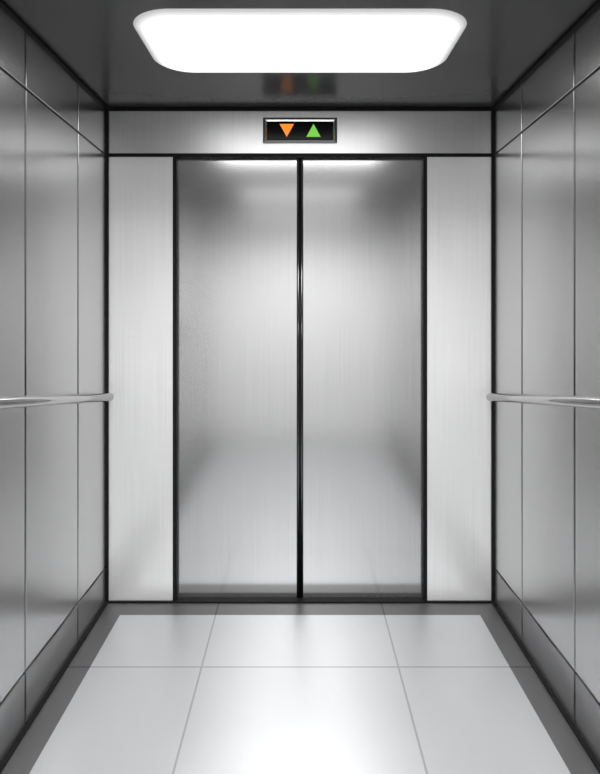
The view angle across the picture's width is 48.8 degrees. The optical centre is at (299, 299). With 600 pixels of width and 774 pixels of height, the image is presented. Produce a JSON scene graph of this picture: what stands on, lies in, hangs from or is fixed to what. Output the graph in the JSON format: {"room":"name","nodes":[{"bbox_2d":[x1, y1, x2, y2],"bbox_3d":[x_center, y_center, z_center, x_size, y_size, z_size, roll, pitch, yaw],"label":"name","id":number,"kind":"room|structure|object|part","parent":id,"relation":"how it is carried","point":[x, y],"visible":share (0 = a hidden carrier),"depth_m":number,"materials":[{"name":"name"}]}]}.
{"room":"elevator interior","nodes":[
{"label":"elevator interior","id":0,"kind":"room"},
{"bbox_2d":[0,6,104,762],"bbox_3d":[-0.900,0.267,1.330,0.040,2.286,3.520,0,0,0],"label":"wall","id":1,"kind":"structure","parent":0,"point":[52,129],"depth_m":2.29,"materials":[{"name":"grey metal"}]},
{"bbox_3d":[-0.885,-0.779,1.870,0.010,0.193,0.490,0,0,0],"label":"wall panel","id":2,"kind":"part","parent":1,"relation":"part of","materials":[{"name":"metal"}]},
{"bbox_3d":[-0.885,0.250,1.870,0.010,1.876,0.490,0,0,0],"label":"wall panel","id":3,"kind":"part","parent":1,"relation":"part of","materials":[{"name":"metal"}]},
{"bbox_3d":[-0.885,1.278,1.870,0.010,0.185,0.490,0,0,0],"label":"wall panel","id":4,"kind":"part","parent":1,"relation":"part of","materials":[{"name":"metal"}]},
{"bbox_3d":[-0.885,-0.773,2.371,0.010,0.205,0.491,0,0,0],"label":"wall panel","id":5,"kind":"part","parent":1,"relation":"part of","materials":[{"name":"metal"}]},
{"bbox_3d":[-0.885,1.283,2.371,0.010,0.174,0.491,0,0,0],"label":"wall panel","id":6,"kind":"part","parent":1,"relation":"part of","materials":[{"name":"metal"}]},
{"bbox_3d":[-0.885,0.262,2.371,0.010,1.875,0.491,0,0,0],"label":"wall panel","id":7,"kind":"part","parent":1,"relation":"part of","materials":[{"name":"metal"}]},
{"bbox_2d":[0,601,107,773],"bbox_3d":[-0.873,1.365,1.294,0.014,0.010,3.387,0,0,0],"label":"trim","id":8,"kind":"structure","parent":1,"relation":"attached to","point":[28,724],"depth_m":2.28,"materials":[{"name":"black metal"}]},
{"bbox_2d":[0,0,107,108],"bbox_3d":[-0.873,-0.870,1.294,0.014,0.012,3.387,0,0,0],"label":"trim","id":9,"kind":"structure","parent":1,"relation":"attached to","point":[3,4],"depth_m":2.30,"materials":[{"name":"metal"}]},
{"bbox_2d":[0,393,113,408],"bbox_3d":[-0.852,0.313,2.040,0.056,0.268,1.783,0,0,0],"label":"handrail","id":10,"kind":"object","parent":1,"relation":"attached to","point":[6,402],"visible":1,"depth_m":2.19,"materials":[{"name":"metal"}]},
{"bbox_3d":[-0.885,-0.768,2.813,0.010,0.214,0.373,0,0,0],"label":"wall panel","id":11,"kind":"part","parent":1,"relation":"part of","materials":[{"name":"metal"}]},
{"bbox_3d":[-0.885,1.288,2.813,0.010,0.163,0.373,0,0,0],"label":"wall panel","id":12,"kind":"part","parent":1,"relation":"part of","materials":[{"name":"metal"}]},
{"bbox_3d":[-0.885,0.272,2.813,0.010,1.871,0.373,0,0,0],"label":"wall panel","id":13,"kind":"part","parent":1,"relation":"part of","materials":[{"name":"metal"}]},
{"bbox_2d":[105,110,108,600],"bbox_3d":[-0.874,0.257,2.994,0.013,2.226,0.013,0,0,0],"label":"trim","id":14,"kind":"structure","parent":1,"relation":"attached to","point":[106,111],"depth_m":2.99,"materials":[{"name":"black metal"}]},
{"bbox_2d":[1,603,598,773],"bbox_3d":[0.000,1.390,1.330,1.760,0.040,3.460,0,0,0],"label":"floor","id":15,"kind":"structure","parent":0,"point":[152,688],"depth_m":2.27,"materials":[{"name":"tile"}]},
{"bbox_2d":[109,111,490,599],"bbox_3d":[0.000,0.267,3.045,1.760,2.286,0.090,0,0,0],"label":"wall","id":16,"kind":"structure","parent":0,"point":[140,188],"depth_m":3.00,"materials":[{"name":"grey metal"}]},
{"bbox_3d":[-0.725,0.359,3.031,0.300,2.022,0.062,0,0,0],"label":"return panel","id":17,"kind":"part","parent":16,"relation":"part of","materials":[{"name":"metal"}]},
{"bbox_2d":[173,157,177,600],"bbox_3d":[-0.569,0.357,3.016,0.017,2.012,0.036,0,0,0],"label":"trim","id":18,"kind":"structure","parent":16,"relation":"attached to","point":[175,159],"depth_m":3.00,"materials":[{"name":"black metal"}]},
{"bbox_2d":[177,157,299,597],"bbox_3d":[-0.289,0.351,3.042,0.578,2.035,0.032,0,0,0],"label":"door","id":19,"kind":"structure","parent":16,"relation":"in","point":[239,217],"depth_m":3.03,"materials":[{"name":"metal"}]},
{"bbox_2d":[105,106,494,110],"bbox_3d":[0.000,-0.866,2.994,1.760,0.019,0.013,0,0,0],"label":"trim","id":20,"kind":"structure","parent":16,"relation":"attached to","point":[110,108],"depth_m":2.99,"materials":[{"name":"metal"}]},
{"bbox_2d":[108,597,491,602],"bbox_3d":[0.000,1.367,3.010,1.760,0.007,0.047,0,0,0],"label":"trim","id":21,"kind":"structure","parent":16,"relation":"attached to","point":[179,599],"depth_m":3.00,"materials":[{"name":"black metal"}]},
{"bbox_2d":[263,118,336,142],"bbox_3d":[0.000,-0.768,2.993,0.336,0.114,0.014,0,0,0],"label":"indicator","id":22,"kind":"object","parent":16,"relation":"attached to","point":[275,130],"visible":1,"depth_m":3.00,"materials":[{"name":"grey plastic"}]},
{"bbox_2d":[109,153,490,156],"bbox_3d":[0.000,-0.657,3.000,1.760,0.016,0.008,0,0,0],"label":"trim","id":23,"kind":"structure","parent":16,"relation":"attached to","point":[110,154],"depth_m":3.00,"materials":[{"name":"black metal"}]},
{"bbox_3d":[0.000,-0.769,3.031,1.751,0.212,0.062,0,0,0],"label":"header panel","id":24,"kind":"part","parent":16,"relation":"part of","materials":[{"name":"metal"}]},
{"bbox_2d":[300,157,422,597],"bbox_3d":[0.289,0.351,3.042,0.578,2.035,0.032,0,0,0],"label":"door","id":25,"kind":"structure","parent":16,"relation":"in","point":[361,217],"depth_m":3.03,"materials":[{"name":"metal"}]},
{"bbox_2d":[422,157,426,600],"bbox_3d":[0.569,0.357,3.016,0.017,2.012,0.036,0,0,0],"label":"trim","id":26,"kind":"structure","parent":16,"relation":"attached to","point":[424,159],"depth_m":3.00,"materials":[{"name":"black metal"}]},
{"bbox_3d":[0.725,0.359,3.031,0.300,2.022,0.062,0,0,0],"label":"return panel","id":27,"kind":"part","parent":16,"relation":"part of","materials":[{"name":"metal"}]},
{"bbox_2d":[4,0,595,105],"bbox_3d":[0.000,-0.895,1.330,1.820,0.040,3.520,0,0,0],"label":"ceiling","id":28,"kind":"structure","parent":0,"point":[98,40],"depth_m":2.42,"materials":[{"name":"grey metal"}]},
{"bbox_2d":[133,9,466,72],"bbox_3d":[0.000,-0.865,2.262,1.064,0.020,0.551,0,0,0],"label":"recessed light","id":29,"kind":"object","parent":28,"relation":"in","point":[184,40],"visible":1,"depth_m":2.17,"materials":[{"name":"white plastic"}]},
{"bbox_2d":[495,6,599,762],"bbox_3d":[0.900,0.267,1.330,0.040,2.286,3.520,0,0,0],"label":"wall","id":30,"kind":"structure","parent":0,"point":[547,129],"depth_m":2.32,"materials":[{"name":"grey metal"}]},
{"bbox_2d":[491,110,494,600],"bbox_3d":[0.874,0.257,2.994,0.013,2.226,0.013,0,0,0],"label":"trim","id":31,"kind":"structure","parent":30,"relation":"attached to","point":[492,111],"depth_m":2.99,"materials":[{"name":"black metal"}]},
{"bbox_3d":[0.885,0.272,2.813,0.010,1.871,0.373,0,0,0],"label":"wall panel","id":32,"kind":"part","parent":30,"relation":"part of","materials":[{"name":"metal"}]},
{"bbox_3d":[0.885,-0.768,2.813,0.010,0.214,0.373,0,0,0],"label":"wall panel","id":33,"kind":"part","parent":30,"relation":"part of","materials":[{"name":"metal"}]},
{"bbox_3d":[0.885,1.288,2.813,0.010,0.163,0.373,0,0,0],"label":"wall panel","id":34,"kind":"part","parent":30,"relation":"part of","materials":[{"name":"metal"}]},
{"bbox_2d":[486,393,599,408],"bbox_3d":[0.852,0.313,2.040,0.056,0.268,1.783,0,0,0],"label":"handrail","id":35,"kind":"object","parent":30,"relation":"attached to","point":[593,402],"visible":1,"depth_m":2.19,"materials":[{"name":"metal"}]},
{"bbox_2d":[492,601,599,773],"bbox_3d":[0.873,1.365,1.294,0.014,0.010,3.387,0,0,0],"label":"trim","id":36,"kind":"structure","parent":30,"relation":"attached to","point":[571,724],"depth_m":2.29,"materials":[{"name":"metal"}]},
{"bbox_2d":[492,0,599,108],"bbox_3d":[0.873,-0.870,1.294,0.014,0.012,3.387,0,0,0],"label":"trim","id":37,"kind":"structure","parent":30,"relation":"attached to","point":[596,4],"depth_m":2.30,"materials":[{"name":"black metal"}]},
{"bbox_3d":[0.885,0.262,2.371,0.010,1.875,0.491,0,0,0],"label":"wall panel","id":38,"kind":"part","parent":30,"relation":"part of","materials":[{"name":"metal"}]},
{"bbox_3d":[0.885,-0.773,2.371,0.010,0.205,0.491,0,0,0],"label":"wall panel","id":39,"kind":"part","parent":30,"relation":"part of","materials":[{"name":"metal"}]},
{"bbox_3d":[0.885,1.283,2.371,0.010,0.174,0.491,0,0,0],"label":"wall panel","id":40,"kind":"part","parent":30,"relation":"part of","materials":[{"name":"metal"}]},
{"bbox_3d":[0.885,-0.779,1.870,0.010,0.193,0.490,0,0,0],"label":"wall panel","id":41,"kind":"part","parent":30,"relation":"part of","materials":[{"name":"metal"}]},
{"bbox_3d":[0.885,0.250,1.870,0.010,1.876,0.490,0,0,0],"label":"wall panel","id":42,"kind":"part","parent":30,"relation":"part of","materials":[{"name":"metal"}]},
{"bbox_3d":[0.885,1.278,1.870,0.010,0.185,0.490,0,0,0],"label":"wall panel","id":43,"kind":"part","parent":30,"relation":"part of","materials":[{"name":"metal"}]}
]}

